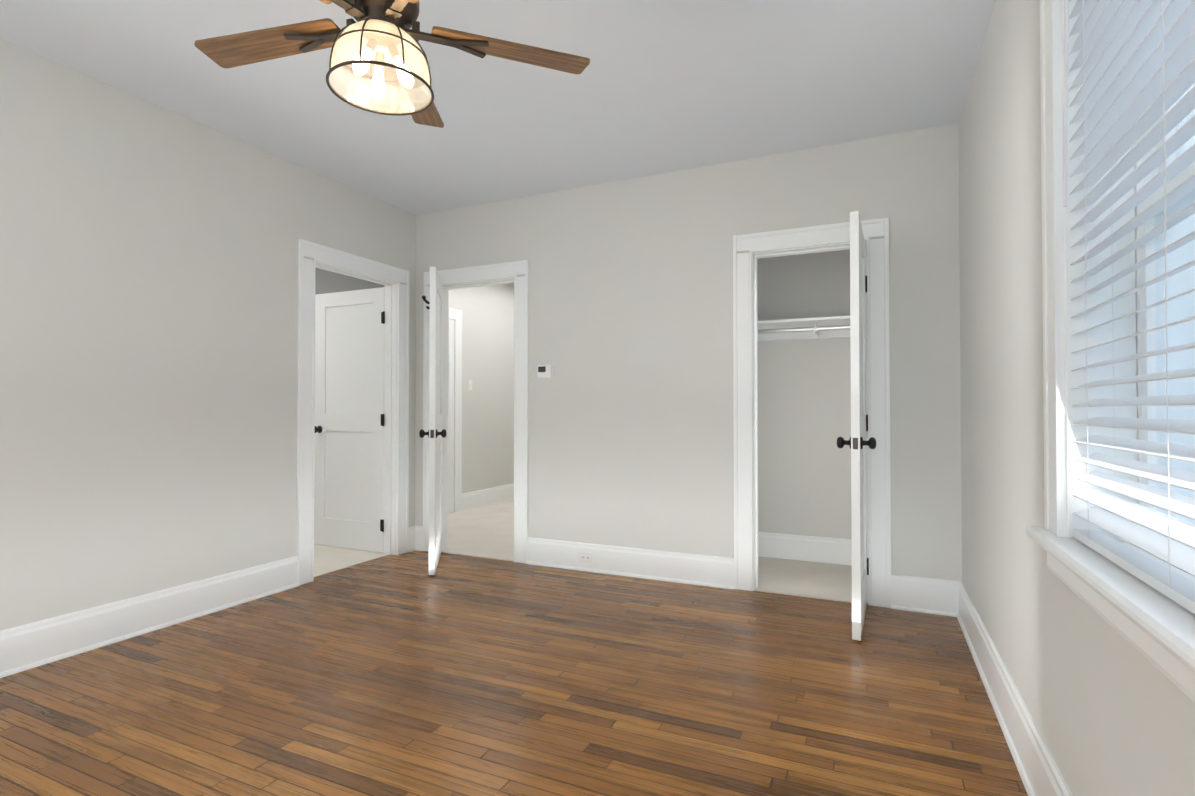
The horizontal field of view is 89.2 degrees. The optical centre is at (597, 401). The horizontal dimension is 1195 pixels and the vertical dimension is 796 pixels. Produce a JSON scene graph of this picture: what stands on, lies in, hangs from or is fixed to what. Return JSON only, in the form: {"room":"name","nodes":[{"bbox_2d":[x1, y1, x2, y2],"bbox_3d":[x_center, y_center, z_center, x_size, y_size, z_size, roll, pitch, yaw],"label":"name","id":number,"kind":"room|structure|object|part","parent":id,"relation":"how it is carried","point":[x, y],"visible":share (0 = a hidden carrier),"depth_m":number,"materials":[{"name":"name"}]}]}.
{"room":"empty bedroom","nodes":[
{"label":"empty bedroom","id":0,"kind":"room"},
{"bbox_2d":[0,39,415,630],"bbox_3d":[-2.636,-0.192,2.480,0.120,2.700,5.360,0,-1,25],"label":"wall","id":1,"kind":"structure","parent":0,"point":[148,335],"depth_m":3.07,"materials":[{"name":"paint"}]},
{"bbox_2d":[0,526,414,677],"bbox_3d":[-2.543,1.063,2.487,0.030,0.190,5.240,0,-1,25],"label":"baseboard","id":2,"kind":"structure","parent":1,"relation":"attached to","point":[36,644],"depth_m":3.02,"materials":[{"name":"white wood"}]},
{"bbox_2d":[314,287,384,552],"bbox_3d":[-2.004,0.142,4.910,0.765,2.077,0.182,0,-1,25],"label":"door","id":3,"kind":"structure","parent":1,"relation":"in","point":[349,433],"depth_m":4.90,"materials":[{"name":"white wood"}]},
{"bbox_2d":[296,239,409,585],"bbox_3d":[-1.764,0.071,4.365,0.145,2.222,1.004,0,-1,25],"label":"door frame","id":4,"kind":"structure","parent":1,"relation":"attached to","point":[396,424],"depth_m":4.53,"materials":[{"name":"white wood"}]},
{"bbox_2d":[442,498,513,560],"bbox_3d":[-0.475,1.258,6.625,1.940,0.106,4.010,0,-1,25],"label":"floor","id":5,"kind":"structure","parent":0,"point":[485,531],"depth_m":5.55,"materials":[{"name":"beige carpet"}]},
{"bbox_2d":[448,284,513,513],"bbox_3d":[-1.358,-0.132,7.188,0.120,2.700,3.990,0,-1,25],"label":"wall","id":6,"kind":"structure","parent":0,"point":[488,398],"depth_m":7.11,"materials":[{"name":"paint"}]},
{"bbox_2d":[448,308,461,512],"bbox_3d":[-1.736,0.096,6.214,0.038,2.218,1.068,0,-1,25],"label":"door frame","id":7,"kind":"structure","parent":6,"relation":"attached to","point":[455,426],"depth_m":6.59,"materials":[{"name":"white wood"}]},
{"bbox_2d":[468,380,471,389],"bbox_3d":[-1.437,-0.186,6.857,0.012,0.115,0.070,0,-1,25],"label":"light switch","id":8,"kind":"object","parent":6,"relation":"attached to","point":[469,384],"visible":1,"depth_m":6.85,"materials":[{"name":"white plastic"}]},
{"bbox_2d":[462,483,513,510],"bbox_3d":[-1.320,1.122,7.089,0.018,0.190,3.870,0,-1,25],"label":"baseboard","id":9,"kind":"structure","parent":6,"relation":"attached to","point":[475,499],"depth_m":7.12,"materials":[{"name":"white wood"}]},
{"bbox_2d":[0,0,994,284],"bbox_3d":[-1.272,-1.570,4.189,7.160,0.100,9.570,0,-1,25],"label":"ceiling","id":10,"kind":"structure","parent":0,"point":[658,86],"depth_m":2.92,"materials":[{"name":"paint"}]},
{"bbox_2d":[194,0,589,127],"bbox_3d":[-0.658,-1.222,1.751,1.213,0.658,1.209,0,-1,25],"label":"ceiling fan","id":11,"kind":"object","parent":10,"relation":"hanging from","point":[392,79],"visible":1,"depth_m":1.80,"materials":[{"name":"brown metal"}]},
{"bbox_2d":[0,544,1027,795],"bbox_3d":[-2.193,1.204,2.326,6.800,0.104,5.240,0,-1,25],"label":"floor","id":12,"kind":"structure","parent":0,"point":[408,674],"depth_m":2.37,"materials":[{"name":"brown wood"}]},
{"bbox_2d":[315,123,961,580],"bbox_3d":[-0.950,-0.163,4.733,7.040,2.700,0.140,0,-1,25],"label":"wall","id":13,"kind":"structure","parent":0,"point":[631,343],"depth_m":3.98,"materials":[{"name":"paint"}]},
{"bbox_2d":[419,267,446,574],"bbox_3d":[-1.175,0.132,4.441,0.485,2.086,0.615,0,-1,25],"label":"hall door","id":14,"kind":"structure","parent":13,"relation":"in","point":[436,433],"depth_m":4.13,"materials":[{"name":"white wood"}]},
{"bbox_2d":[423,260,528,563],"bbox_3d":[-0.918,0.075,4.704,0.964,2.222,0.165,0,-1,25],"label":"door frame","id":15,"kind":"structure","parent":13,"relation":"attached to","point":[486,275],"depth_m":4.52,"materials":[{"name":"white wood"}]},
{"bbox_2d":[537,365,552,377],"bbox_3d":[-0.380,-0.218,4.381,0.124,0.096,0.028,0,-1,25],"label":"thermostat","id":16,"kind":"object","parent":13,"relation":"attached to","point":[544,371],"visible":0.98,"depth_m":4.37,"materials":[{"name":"white plastic"}]},
{"bbox_2d":[415,526,960,616],"bbox_3d":[0.252,1.083,4.076,3.800,0.190,0.030,0,-1,25],"label":"baseboard","id":17,"kind":"structure","parent":13,"relation":"attached to","point":[936,596],"depth_m":3.96,"materials":[{"name":"white wood"}]},
{"bbox_2d":[578,551,592,562],"bbox_3d":[-0.082,1.085,4.221,0.115,0.070,0.007,0,-1,25],"label":"electrical outlet plate","id":18,"kind":"object","parent":17,"relation":"attached to","point":[586,557],"visible":1,"depth_m":4.22,"materials":[{"name":"white plastic"}]},
{"bbox_2d":[733,217,890,607],"bbox_3d":[1.292,0.062,3.697,0.888,2.222,0.165,0,-1,25],"label":"door frame","id":19,"kind":"structure","parent":13,"relation":"attached to","point":[812,239],"depth_m":3.64,"materials":[{"name":"white wood"}]},
{"bbox_2d":[837,211,875,640],"bbox_3d":[1.390,0.117,3.239,0.182,2.086,0.648,0,-1,25],"label":"closet door","id":20,"kind":"structure","parent":13,"relation":"in","point":[857,442],"depth_m":2.96,"materials":[{"name":"white wood"}]},
{"bbox_2d":[757,249,850,538],"bbox_3d":[1.663,-0.166,4.510,1.420,2.700,0.100,0,-1,25],"label":"wall","id":21,"kind":"structure","parent":0,"point":[804,424],"depth_m":4.49,"materials":[{"name":"paint"}]},
{"bbox_2d":[758,316,849,340],"bbox_3d":[1.567,-0.521,4.305,1.220,0.104,0.360,0,-1,25],"label":"closet shelf","id":22,"kind":"object","parent":21,"relation":"attached to","point":[811,328],"visible":0.44,"depth_m":4.35,"materials":[{"name":"white wood"}]},
{"bbox_2d":[758,532,851,565],"bbox_3d":[1.484,1.084,4.102,1.220,0.190,0.760,0,-1,25],"label":"baseboard","id":23,"kind":"structure","parent":21,"relation":"attached to","point":[809,548],"depth_m":4.48,"materials":[{"name":"white wood"}]},
{"bbox_2d":[754,556,867,603],"bbox_3d":[1.455,1.225,4.037,1.220,0.106,0.900,0,-1,25],"label":"floor","id":24,"kind":"structure","parent":0,"point":[820,580],"depth_m":4.01,"materials":[{"name":"beige carpet"}]},
{"bbox_2d":[959,0,1194,795],"bbox_3d":[0.994,-0.213,0.825,0.260,2.700,5.360,0,-1,25],"label":"wall","id":25,"kind":"structure","parent":0,"point":[1111,710],"depth_m":1.93,"materials":[{"name":"paint"}]},
{"bbox_2d":[957,581,1071,795],"bbox_3d":[0.887,1.043,0.924,0.030,0.190,5.240,0,-1,25],"label":"baseboard","id":26,"kind":"structure","parent":25,"relation":"attached to","point":[1038,770],"depth_m":2.04,"materials":[{"name":"white wood"}]},
{"bbox_2d":[1025,0,1194,702],"bbox_3d":[1.034,-0.454,0.964,0.340,1.779,1.396,0,-1,25],"label":"window","id":27,"kind":"structure","parent":25,"relation":"in","point":[1154,627],"depth_m":1.45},
{"bbox_2d":[1063,0,1194,613],"bbox_3d":[0.951,-0.448,1.002,0.082,1.542,1.070,0,-1,25],"label":"window blinds","id":28,"kind":"object","parent":27,"relation":"attached to","point":[1133,59],"visible":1,"depth_m":1.17,"materials":[{"name":"white plastic"}]},
{"bbox_3d":[1.123,-0.438,0.923,0.144,1.592,1.094,0,-1,25],"label":"window sash","id":29,"kind":"part","parent":27,"relation":"part of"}
]}

